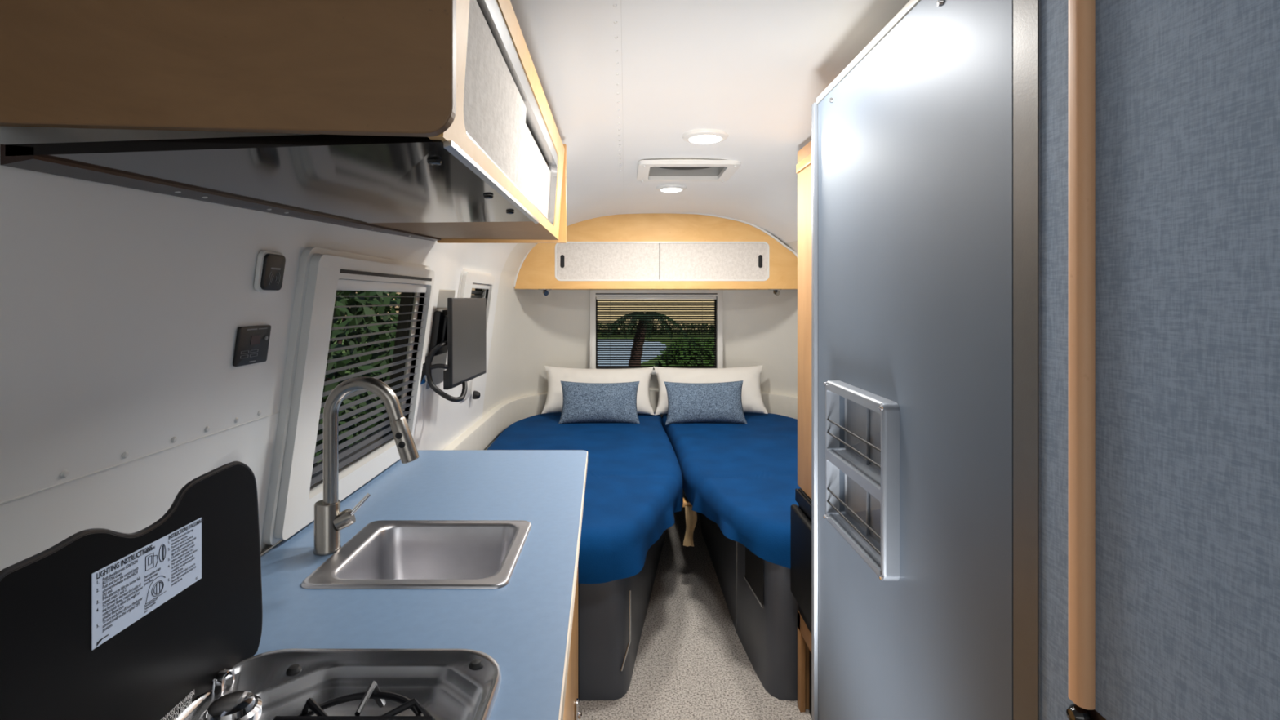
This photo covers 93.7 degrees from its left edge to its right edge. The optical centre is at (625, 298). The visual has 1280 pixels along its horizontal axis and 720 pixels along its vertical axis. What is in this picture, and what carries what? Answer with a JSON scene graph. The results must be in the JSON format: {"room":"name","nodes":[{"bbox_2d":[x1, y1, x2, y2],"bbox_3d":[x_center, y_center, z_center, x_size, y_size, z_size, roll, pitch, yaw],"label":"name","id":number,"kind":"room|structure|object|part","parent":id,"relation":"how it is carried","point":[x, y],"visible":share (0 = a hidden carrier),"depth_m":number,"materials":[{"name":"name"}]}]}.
{"room":"vehicle interior","nodes":[
{"label":"vehicle interior","id":0,"kind":"room"},
{"bbox_2d":[0,126,517,570],"bbox_3d":[-0.652,0.522,1.125,0.360,1.756,4.650,0,0,0],"label":"wall","id":1,"kind":"structure","parent":0,"point":[122,309],"depth_m":0.78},
{"bbox_2d":[0,410,279,505],"bbox_3d":[-0.655,0.208,0.425,0.007,0.017,1.450,0,0,0],"label":"trim","id":2,"kind":"structure","parent":1,"relation":"attached to","point":[64,473],"depth_m":0.78,"materials":[{"name":"white"}]},
{"bbox_2d":[232,324,271,366],"bbox_3d":[-0.634,0.079,1.022,0.015,0.065,0.086,0,0,0],"label":"control panel","id":3,"kind":"object","parent":1,"relation":"attached to","point":[251,345],"visible":1,"depth_m":1.01,"materials":[{"name":"black plastic"}]},
{"bbox_2d":[253,250,285,292],"bbox_3d":[-0.614,-0.047,1.040,0.022,0.070,0.068,0,0,0],"label":"control panel","id":4,"kind":"object","parent":1,"relation":"attached to","point":[270,265],"visible":1,"depth_m":1.02,"materials":[{"name":"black plastic"}]},
{"bbox_2d":[0,0,566,243],"bbox_3d":[-0.397,-0.315,1.209,0.487,0.374,1.326,0,0,0],"label":"upper cabinet","id":5,"kind":"object","parent":1,"relation":"attached to","point":[464,73],"visible":0.98,"depth_m":0.55,"materials":[{"name":"brown wood"}]},
{"bbox_3d":[-0.399,-0.326,0.553,0.483,0.351,0.014,0,0,0],"label":"panel","id":6,"kind":"part","parent":5,"relation":"part of","materials":[{"name":"brown wood"}]},
{"bbox_2d":[4,134,538,223],"bbox_3d":[-0.381,-0.157,0.938,0.427,0.042,0.725,0,0,0],"label":"panel","id":7,"kind":"object","parent":5,"relation":"attached to","point":[362,179],"visible":0.98,"depth_m":0.70,"materials":[{"name":"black metal"}]},
{"bbox_3d":[-0.183,-0.264,0.861,0.019,0.172,0.480,0,0,-2],"label":"sliding door","id":8,"kind":"part","parent":5,"relation":"part of","materials":[{"name":"fabric"}]},
{"bbox_3d":[-0.186,-0.306,1.202,0.035,0.311,1.296,0,0,-2],"label":"frame","id":9,"kind":"part","parent":5,"relation":"part of","materials":[{"name":"brown wood"}]},
{"bbox_3d":[-0.383,-0.326,1.862,0.399,0.305,0.020,0,0,0],"label":"panel","id":10,"kind":"part","parent":5,"relation":"part of","materials":[{"name":"brown wood"}]},
{"bbox_3d":[-0.209,-0.272,1.379,0.018,0.166,0.625,0,0,-2],"label":"sliding door","id":11,"kind":"part","parent":5,"relation":"part of","materials":[{"name":"fabric"}]},
{"bbox_2d":[262,246,435,545],"bbox_3d":[-0.661,0.188,1.500,0.152,0.581,0.724,0,0,0],"label":"window","id":12,"kind":"structure","parent":1,"relation":"in","point":[291,500],"depth_m":1.20,"materials":[{"name":"white plastic"}]},
{"bbox_2d":[310,278,426,486],"bbox_3d":[-0.653,0.179,1.534,0.099,0.453,0.589,0,0,0],"label":"blind","id":13,"kind":"object","parent":12,"relation":"attached to","point":[353,453],"visible":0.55,"depth_m":1.49,"materials":[{"name":"white plastic"}]},
{"bbox_3d":[-0.654,0.187,1.307,0.059,0.426,0.002,0,0,0],"label":"cord","id":14,"kind":"part","parent":13,"relation":"part of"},
{"bbox_3d":[-0.694,0.399,1.534,0.019,0.014,0.573,0,0,0],"label":"rail","id":15,"kind":"part","parent":13,"relation":"part of","materials":[{"name":"grey plastic"}]},
{"bbox_3d":[-0.627,-0.033,1.534,0.046,0.030,0.589,0,0,0],"label":"head rail","id":16,"kind":"part","parent":13,"relation":"part of","materials":[{"name":"white plastic"}]},
{"bbox_3d":[-0.654,0.187,1.760,0.059,0.426,0.002,0,0,0],"label":"cord","id":17,"kind":"part","parent":13,"relation":"part of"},
{"bbox_2d":[420,288,467,402],"bbox_3d":[-0.616,0.158,2.055,0.134,0.381,0.370,0,0,0],"label":"wall bracket","id":18,"kind":"object","parent":1,"relation":"attached to","point":[433,369],"visible":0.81,"depth_m":2.02,"materials":[{"name":"black plastic"}]},
{"bbox_3d":[-0.663,0.237,1.985,0.024,0.089,0.090,0,0,0],"label":"arm mount","id":19,"kind":"part","parent":18,"relation":"part of","materials":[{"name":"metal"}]},
{"bbox_3d":[-0.634,0.118,2.085,0.057,0.150,0.150,0,0,0],"label":"wall plate","id":20,"kind":"part","parent":18,"relation":"part of","materials":[{"name":"black plastic"}]},
{"bbox_3d":[-0.658,0.139,2.055,0.049,0.342,0.370,0,0,0],"label":"backing plate","id":21,"kind":"part","parent":18,"relation":"part of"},
{"bbox_3d":[-0.628,0.040,2.090,0.026,0.010,0.140,0,0,0],"label":"wall plate","id":22,"kind":"part","parent":18,"relation":"part of","materials":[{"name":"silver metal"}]},
{"bbox_3d":[-0.609,0.243,2.041,0.121,0.210,0.130,0,0,0],"label":"arm","id":23,"kind":"part","parent":18,"relation":"part of","materials":[{"name":"black plastic"}]},
{"bbox_2d":[443,297,486,389],"bbox_3d":[-0.586,0.150,2.211,0.035,0.307,0.420,0,0,2],"label":"television","id":24,"kind":"object","parent":18,"relation":"attached to","point":[466,317],"visible":1,"depth_m":2.16,"materials":[{"name":"black plastic"}]},
{"bbox_2d":[463,379,480,399],"bbox_3d":[-0.774,0.448,3.031,0.040,0.150,0.217,0,0,0],"label":"power outlet","id":25,"kind":"object","parent":1,"relation":"attached to","point":[476,395],"visible":0.56,"depth_m":3.02,"materials":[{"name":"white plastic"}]},
{"bbox_3d":[-0.781,0.433,2.982,0.025,0.120,0.120,0,0,0],"label":"plate","id":26,"kind":"part","parent":25,"relation":"part of","materials":[{"name":"white plastic"}]},
{"bbox_2d":[457,268,494,335],"bbox_3d":[-0.756,0.065,2.900,0.130,0.397,0.584,0,0,0],"label":"window","id":27,"kind":"structure","parent":1,"relation":"in","point":[468,277],"depth_m":2.81,"materials":[{"name":"white plastic"}]},
{"bbox_2d":[471,282,489,297],"bbox_3d":[-0.748,0.063,2.945,0.077,0.285,0.402,0,0,0],"label":"blind","id":28,"kind":"object","parent":27,"relation":"attached to","point":[475,294],"visible":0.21,"depth_m":2.99,"materials":[{"name":"white plastic"}]},
{"bbox_3d":[-0.733,-0.064,2.945,0.046,0.030,0.402,0,0,0],"label":"head rail","id":29,"kind":"part","parent":28,"relation":"part of","materials":[{"name":"white plastic"}]},
{"bbox_2d":[482,240,797,449],"bbox_3d":[0.235,0.522,3.975,2.134,1.756,1.050,0,0,0],"label":"wall","id":30,"kind":"structure","parent":0,"point":[533,330],"depth_m":4.26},
{"bbox_2d":[443,389,797,449],"bbox_3d":[0.235,0.760,3.345,2.114,0.160,2.290,0,0,0],"label":"trim","id":31,"kind":"structure","parent":30,"relation":"attached to","point":[481,433],"depth_m":4.03,"materials":[{"name":"beige plastic"}]},
{"bbox_2d":[513,213,797,289],"bbox_3d":[0.232,-0.312,4.113,1.907,0.498,0.547,0,0,0],"label":"upper cabinet","id":32,"kind":"object","parent":30,"relation":"attached to","point":[626,251],"visible":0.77,"depth_m":3.85,"materials":[{"name":"brown wood"}]},
{"bbox_2d":[537,288,551,295],"bbox_3d":[-0.527,-0.040,3.930,0.090,0.044,0.090,0,0,0],"label":"light","id":33,"kind":"object","parent":32,"relation":"attached to","point":[545,292],"visible":1,"depth_m":3.90,"materials":[{"name":"metal"}]},
{"bbox_3d":[-0.114,-0.240,3.858,0.663,0.242,0.008,0,0,0],"label":"sliding door","id":34,"kind":"part","parent":32,"relation":"part of","materials":[{"name":"fabric"}]},
{"bbox_3d":[0.570,-0.240,3.860,0.696,0.242,0.008,0,0,0],"label":"sliding door","id":35,"kind":"part","parent":32,"relation":"part of","materials":[{"name":"fabric"}]},
{"bbox_2d":[767,288,782,295],"bbox_3d":[0.979,-0.040,3.930,0.090,0.044,0.090,0,0,0],"label":"light","id":36,"kind":"object","parent":32,"relation":"attached to","point":[775,291],"visible":1,"depth_m":3.90,"materials":[{"name":"metal"}]},
{"bbox_2d":[590,289,722,373],"bbox_3d":[0.225,0.235,4.376,0.964,0.624,0.078,0,0,0],"label":"window","id":37,"kind":"structure","parent":30,"relation":"in","point":[593,301],"depth_m":4.34,"materials":[{"name":"white plastic"}]},
{"bbox_2d":[595,296,716,368],"bbox_3d":[0.225,0.246,4.367,0.872,0.530,0.038,0,0,0],"label":"blind","id":38,"kind":"object","parent":37,"relation":"attached to","point":[610,299],"visible":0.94,"depth_m":4.37,"materials":[{"name":"white plastic"}]},
{"bbox_3d":[-0.109,0.253,4.362,0.002,0.505,0.002,0,0,15],"label":"cord","id":39,"kind":"part","parent":38,"relation":"part of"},
{"bbox_3d":[0.225,-0.006,4.367,0.872,0.025,0.038,0,0,0],"label":"head rail","id":40,"kind":"part","parent":38,"relation":"part of","materials":[{"name":"white plastic"}]},
{"bbox_3d":[0.225,0.505,4.373,0.856,0.012,0.018,0,0,0],"label":"rail","id":41,"kind":"part","parent":38,"relation":"part of","materials":[{"name":"white plastic"}]},
{"bbox_2d":[578,488,811,719],"bbox_3d":[0.235,1.425,1.675,2.370,0.050,5.850,0,0,0],"label":"floor","id":42,"kind":"structure","parent":0,"point":[692,663],"depth_m":2.32,"materials":[{"name":"carpet"}]},
{"bbox_2d":[563,568,582,719],"bbox_3d":[-0.149,0.955,1.062,0.512,0.890,1.868,0,0,-18],"label":"base cabinet","id":43,"kind":"object","parent":42,"relation":"on","point":[571,712],"visible":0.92,"depth_m":1.58,"materials":[{"name":"brown wood"}]},
{"bbox_2d":[253,449,587,719],"bbox_3d":[-0.369,0.491,1.001,0.634,0.034,1.802,0,0,0],"label":"countertop","id":44,"kind":"structure","parent":43,"relation":"on","point":[525,624],"depth_m":0.99,"materials":[{"name":"blue laminate"}]},
{"bbox_2d":[0,461,501,719],"bbox_3d":[-0.334,0.356,0.504,0.357,0.296,0.649,0,0,0],"label":"stove","id":45,"kind":"object","parent":44,"relation":"on","point":[162,620],"visible":1,"depth_m":0.67,"materials":[{"name":"metal"}]},
{"bbox_3d":[-0.503,0.352,0.618,0.006,0.281,0.416,0,0,0],"label":"lid","id":46,"kind":"part","parent":45,"relation":"part of","materials":[{"name":"black glass"}]},
{"bbox_3d":[-0.681,0.477,1.000,0.010,0.006,1.800,0,0,0],"label":"trim","id":47,"kind":"part","parent":44,"relation":"part of","materials":[{"name":"silver metal"}]},
{"bbox_2d":[313,376,418,555],"bbox_3d":[-0.492,0.314,1.148,0.198,0.332,0.057,0,0,0],"label":"faucet","id":48,"kind":"object","parent":44,"relation":"on","point":[329,520],"visible":1,"depth_m":1.13,"materials":[{"name":"silver metal"}]},
{"bbox_3d":[-0.515,0.400,1.161,0.043,0.041,0.008,0,0,-39],"label":"handle lever","id":49,"kind":"part","parent":48,"relation":"part of","materials":[{"name":"silver metal"}]},
{"bbox_3d":[-0.498,0.270,1.143,0.153,0.244,0.026,0,0,0],"label":"spout","id":50,"kind":"part","parent":48,"relation":"part of","materials":[{"name":"silver metal"}]},
{"bbox_2d":[301,520,532,588],"bbox_3d":[-0.371,0.544,1.139,0.348,0.141,0.295,0,0,0],"label":"sink","id":51,"kind":"object","parent":44,"relation":"in","point":[384,553],"visible":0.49,"depth_m":1.26,"materials":[{"name":"metal"}]},
{"bbox_2d":[577,529,666,701],"bbox_3d":[-0.253,1.140,3.087,0.995,0.520,2.025,0,0,0],"label":"bed base","id":52,"kind":"object","parent":42,"relation":"on","point":[611,615],"visible":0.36,"depth_m":2.09,"materials":[{"name":"black plastic"}]},
{"bbox_3d":[-0.230,1.145,2.082,0.140,0.510,0.014,0,0,0],"label":"dark panel","id":53,"kind":"part","parent":52,"relation":"part of","materials":[{"name":"black plastic"}]},
{"bbox_2d":[486,412,683,583],"bbox_3d":[-0.246,0.880,3.186,1.060,0.176,2.362,0,0,0],"label":"blanket","id":54,"kind":"object","parent":52,"relation":"on","point":[633,491],"visible":0.52,"depth_m":2.65,"materials":[{"name":"blue fabric"}]},
{"bbox_2d":[541,365,654,414],"bbox_3d":[-0.185,0.633,4.168,0.770,0.322,0.207,0,0,0],"label":"pillow","id":55,"kind":"object","parent":54,"relation":"on","point":[554,400],"visible":0.51,"depth_m":4.13,"materials":[{"name":"white fabric"}]},
{"bbox_2d":[559,380,639,423],"bbox_3d":[-0.165,0.670,3.880,0.520,0.264,0.166,0,0,0],"label":"cushion","id":56,"kind":"object","parent":54,"relation":"on","point":[582,402],"visible":1,"depth_m":3.83,"materials":[{"name":"blue fabric"}]},
{"bbox_2d":[699,512,798,700],"bbox_3d":[0.829,1.140,3.095,0.742,0.520,2.010,0,0,0],"label":"bed base","id":57,"kind":"object","parent":42,"relation":"on","point":[762,606],"visible":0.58,"depth_m":2.18,"materials":[{"name":"grey laminate"}]},
{"bbox_2d":[682,497,692,506],"bbox_3d":[0.312,0.983,2.895,0.285,0.025,0.070,0,0,0],"label":"support slat","id":58,"kind":"object","parent":57,"relation":"on","point":[686,502],"visible":0.04,"depth_m":2.86,"materials":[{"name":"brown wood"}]},
{"bbox_2d":[661,412,800,568],"bbox_3d":[0.758,0.869,3.194,1.033,0.154,2.368,0,0,0],"label":"blanket","id":59,"kind":"object","parent":57,"relation":"on","point":[743,477],"visible":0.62,"depth_m":2.75,"materials":[{"name":"blue fabric"}]},
{"bbox_2d":[683,505,697,546],"bbox_3d":[0.307,1.080,2.846,0.068,0.190,0.026,0,0,14],"label":"strap","id":60,"kind":"object","parent":59,"relation":"hanging from","point":[691,515],"visible":0.96,"depth_m":2.85,"materials":[{"name":"beige fabric"}]},
{"bbox_2d":[663,380,746,424],"bbox_3d":[0.514,0.670,3.877,0.522,0.269,0.167,0,0,0],"label":"cushion","id":61,"kind":"object","parent":59,"relation":"on","point":[687,402],"visible":1,"depth_m":3.83,"materials":[{"name":"blue fabric"}]},
{"bbox_2d":[653,364,768,414],"bbox_3d":[0.585,0.630,4.162,0.770,0.327,0.210,0,0,0],"label":"pillow","id":62,"kind":"object","parent":59,"relation":"on","point":[751,394],"visible":0.56,"depth_m":4.13,"materials":[{"name":"white fabric"}]},
{"bbox_3d":[0.483,1.104,2.266,0.005,0.008,0.240,0,0,-5],"label":"niche trim","id":63,"kind":"part","parent":57,"relation":"part of","materials":[{"name":"metal"}]},
{"bbox_2d":[795,140,811,716],"bbox_3d":[0.863,0.448,1.782,0.554,1.905,0.565,0,0,0],"label":"tall cabinet","id":64,"kind":"object","parent":42,"relation":"on","point":[803,167],"visible":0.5,"depth_m":2.00,"materials":[{"name":"brown wood"}]},
{"bbox_2d":[791,488,811,633],"bbox_3d":[0.806,0.855,1.775,0.488,0.420,0.550,0,0,0],"label":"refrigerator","id":65,"kind":"object","parent":64,"relation":"in","point":[801,515],"visible":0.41,"depth_m":1.93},
{"bbox_3d":[0.599,-0.445,1.780,0.026,0.030,0.559,0,0,0],"label":"rail","id":66,"kind":"part","parent":64,"relation":"part of","materials":[{"name":"brown wood"}]},
{"bbox_3d":[0.876,0.550,2.056,0.528,1.700,0.018,0,0,0],"label":"panel","id":67,"kind":"part","parent":64,"relation":"part of","materials":[{"name":"brown wood"}]},
{"bbox_2d":[510,0,910,243],"bbox_3d":[0.235,-0.471,1.527,1.633,0.230,5.454,0,0,0],"label":"ceiling","id":68,"kind":"structure","parent":0,"point":[753,72],"depth_m":1.59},
{"bbox_2d":[613,0,623,171],"bbox_3d":[-0.016,-0.558,2.050,0.016,0.006,2.500,0,0,0],"label":"trim","id":69,"kind":"structure","parent":68,"relation":"attached to","point":[614,5],"depth_m":1.58,"materials":[{"name":"white metal"}]},
{"bbox_2d":[656,184,686,192],"bbox_3d":[0.242,-0.577,3.155,0.160,0.023,0.160,0,0,0],"label":"recessed light","id":70,"kind":"object","parent":68,"relation":"in","point":[666,188],"visible":1,"depth_m":3.11,"materials":[{"name":"white plastic"}]},
{"bbox_2d":[636,159,741,182],"bbox_3d":[0.270,-0.612,2.675,0.430,0.125,0.370,0,0,0],"label":"ceiling vent","id":71,"kind":"object","parent":68,"relation":"in","point":[662,170],"visible":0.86,"depth_m":2.74,"materials":[{"name":"white plastic"}]},
{"bbox_2d":[682,128,728,144],"bbox_3d":[0.286,-0.576,2.147,0.164,0.023,0.164,0,0,0],"label":"recessed light","id":72,"kind":"object","parent":68,"relation":"in","point":[700,136],"visible":0.98,"depth_m":2.11,"materials":[{"name":"white plastic"}]},
{"bbox_2d":[1041,0,1279,719],"bbox_3d":[0.469,0.470,0.377,0.030,1.860,0.554,0,0,0],"label":"wall partition","id":73,"kind":"structure","parent":0,"point":[1188,91],"depth_m":0.50,"materials":[{"name":"fabric"}]},
{"bbox_2d":[816,0,1013,719],"bbox_3d":[0.463,0.456,1.051,0.035,1.849,0.706,0,0,0],"label":"door","id":74,"kind":"structure","parent":73,"relation":"in","point":[915,133],"depth_m":0.90,"materials":[{"name":"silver metal"}]},
{"bbox_2d":[823,380,899,580],"bbox_3d":[0.442,0.320,1.128,0.047,0.295,0.290,0,0,0],"label":"storage rack","id":75,"kind":"object","parent":74,"relation":"attached to","point":[868,460],"visible":0.96,"depth_m":1.12,"materials":[{"name":"silver metal"}]},
{"bbox_3d":[0.426,0.426,1.128,0.004,0.004,0.268,0,0,0],"label":"wire rail","id":76,"kind":"part","parent":75,"relation":"part of","materials":[{"name":"silver metal"}]},
{"bbox_3d":[0.426,0.400,1.128,0.004,0.004,0.268,0,0,0],"label":"wire rail","id":77,"kind":"part","parent":75,"relation":"part of","materials":[{"name":"silver metal"}]},
{"bbox_3d":[0.426,0.281,1.128,0.004,0.004,0.268,0,0,0],"label":"wire rail","id":78,"kind":"part","parent":75,"relation":"part of","materials":[{"name":"silver metal"}]},
{"bbox_3d":[0.426,0.254,1.128,0.004,0.004,0.268,0,0,0],"label":"wire rail","id":79,"kind":"part","parent":75,"relation":"part of","materials":[{"name":"silver metal"}]},
{"bbox_2d":[1013,0,1038,719],"bbox_3d":[0.475,0.425,0.675,0.050,1.950,0.041,0,0,0],"label":"trim","id":80,"kind":"structure","parent":73,"relation":"attached to","point":[1025,12],"depth_m":0.67,"materials":[{"name":"metal"}]},
{"bbox_2d":[1038,0,1041,719],"bbox_3d":[0.454,0.425,0.655,0.005,1.950,0.002,0,0,0],"label":"trim","id":81,"kind":"structure","parent":73,"relation":"attached to","point":[1039,1],"depth_m":0.65,"materials":[{"name":"metal"}]},
{"bbox_2d":[1066,703,1091,719],"bbox_3d":[0.445,0.410,0.589,0.017,0.020,0.020,0,0,0],"label":"door handle","id":82,"kind":"object","parent":73,"relation":"in","point":[1073,712],"depth_m":0.58,"materials":[{"name":"black"}]},
{"bbox_2d":[1068,0,1095,710],"bbox_3d":[0.449,-0.032,0.589,0.018,0.856,0.023,0,0,0],"label":"trim","id":83,"kind":"structure","parent":73,"relation":"attached to","point":[1082,13],"depth_m":0.58,"materials":[{"name":"brown wood"}]},
{"bbox_2d":[1086,709,1106,719],"bbox_3d":[0.468,0.498,0.347,0.030,0.203,0.494,0,0,0],"label":"trim","id":84,"kind":"structure","parent":73,"relation":"attached to","point":[1095,715],"depth_m":0.58,"materials":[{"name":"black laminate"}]},
{"label":"outside","id":85,"kind":"structure","parent":0,"visible":0},
{"bbox_2d":[321,320,714,450],"bbox_3d":[0.000,2.110,26.000,60.000,0.020,68.000,0,0,0],"label":"ground","id":86,"kind":"structure","parent":85,"point":[344,351],"depth_m":31.74,"materials":[{"name":"green plant"}]},
{"bbox_2d":[314,290,401,464],"bbox_3d":[-2.890,0.483,5.184,2.122,3.291,3.339,0,0,0],"label":"shrub","id":87,"kind":"object","parent":86,"relation":"on","point":[340,301],"visible":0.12,"depth_m":4.98,"materials":[{"name":"green plant"}]},
{"bbox_3d":[-2.775,1.140,5.402,0.447,1.932,0.385,0,0,-13],"label":"stem","id":88,"kind":"part","parent":87,"relation":"part of","materials":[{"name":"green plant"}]},
{"bbox_2d":[597,339,666,365],"bbox_3d":[-2.146,2.080,23.931,7.879,0.040,14.236,0,0,0],"label":"pond","id":89,"kind":"structure","parent":86,"relation":"on","point":[597,340],"depth_m":23.42,"materials":[{"name":"liquid"}]},
{"bbox_2d":[602,312,687,365],"bbox_3d":[0.298,1.153,8.997,1.324,1.902,1.321,0,0,0],"label":"palm tree","id":90,"kind":"object","parent":86,"relation":"on","point":[629,313],"visible":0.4,"depth_m":8.92,"materials":[{"name":"green plant"}]},
{"bbox_2d":[597,301,714,329],"bbox_3d":[2.000,-0.750,43.950,24.000,5.700,9.100,0,0,0],"label":"house","id":91,"kind":"structure","parent":86,"relation":"on","point":[597,301],"depth_m":40.00,"materials":[{"name":"tile"}]},
{"bbox_2d":[597,321,714,333],"bbox_3d":[0.051,1.749,35.015,21.772,0.868,1.735,0,0,0],"label":"shrub","id":92,"kind":"object","parent":86,"relation":"on","point":[598,322],"visible":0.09,"depth_m":34.68,"materials":[{"name":"green plant"}]},
{"bbox_2d":[654,335,714,365],"bbox_3d":[1.273,1.383,10.495,1.598,1.519,1.345,0,0,0],"label":"shrub","id":93,"kind":"object","parent":86,"relation":"on","point":[678,335],"visible":0.11,"depth_m":10.23,"materials":[{"name":"green plant"}]},
{"bbox_3d":[0.840,0.500,1.410,0.660,1.800,0.020,0,0,0],"label":"wall","id":94,"kind":"structure","parent":0,"visible":0},
{"bbox_2d":[811,102,817,719],"bbox_3d":[0.476,0.470,1.415,0.068,1.860,0.020,0,0,0],"label":"trim","id":95,"kind":"structure","parent":94,"relation":"attached to","point":[815,106],"depth_m":1.41,"materials":[{"name":"silver metal"}]}
]}

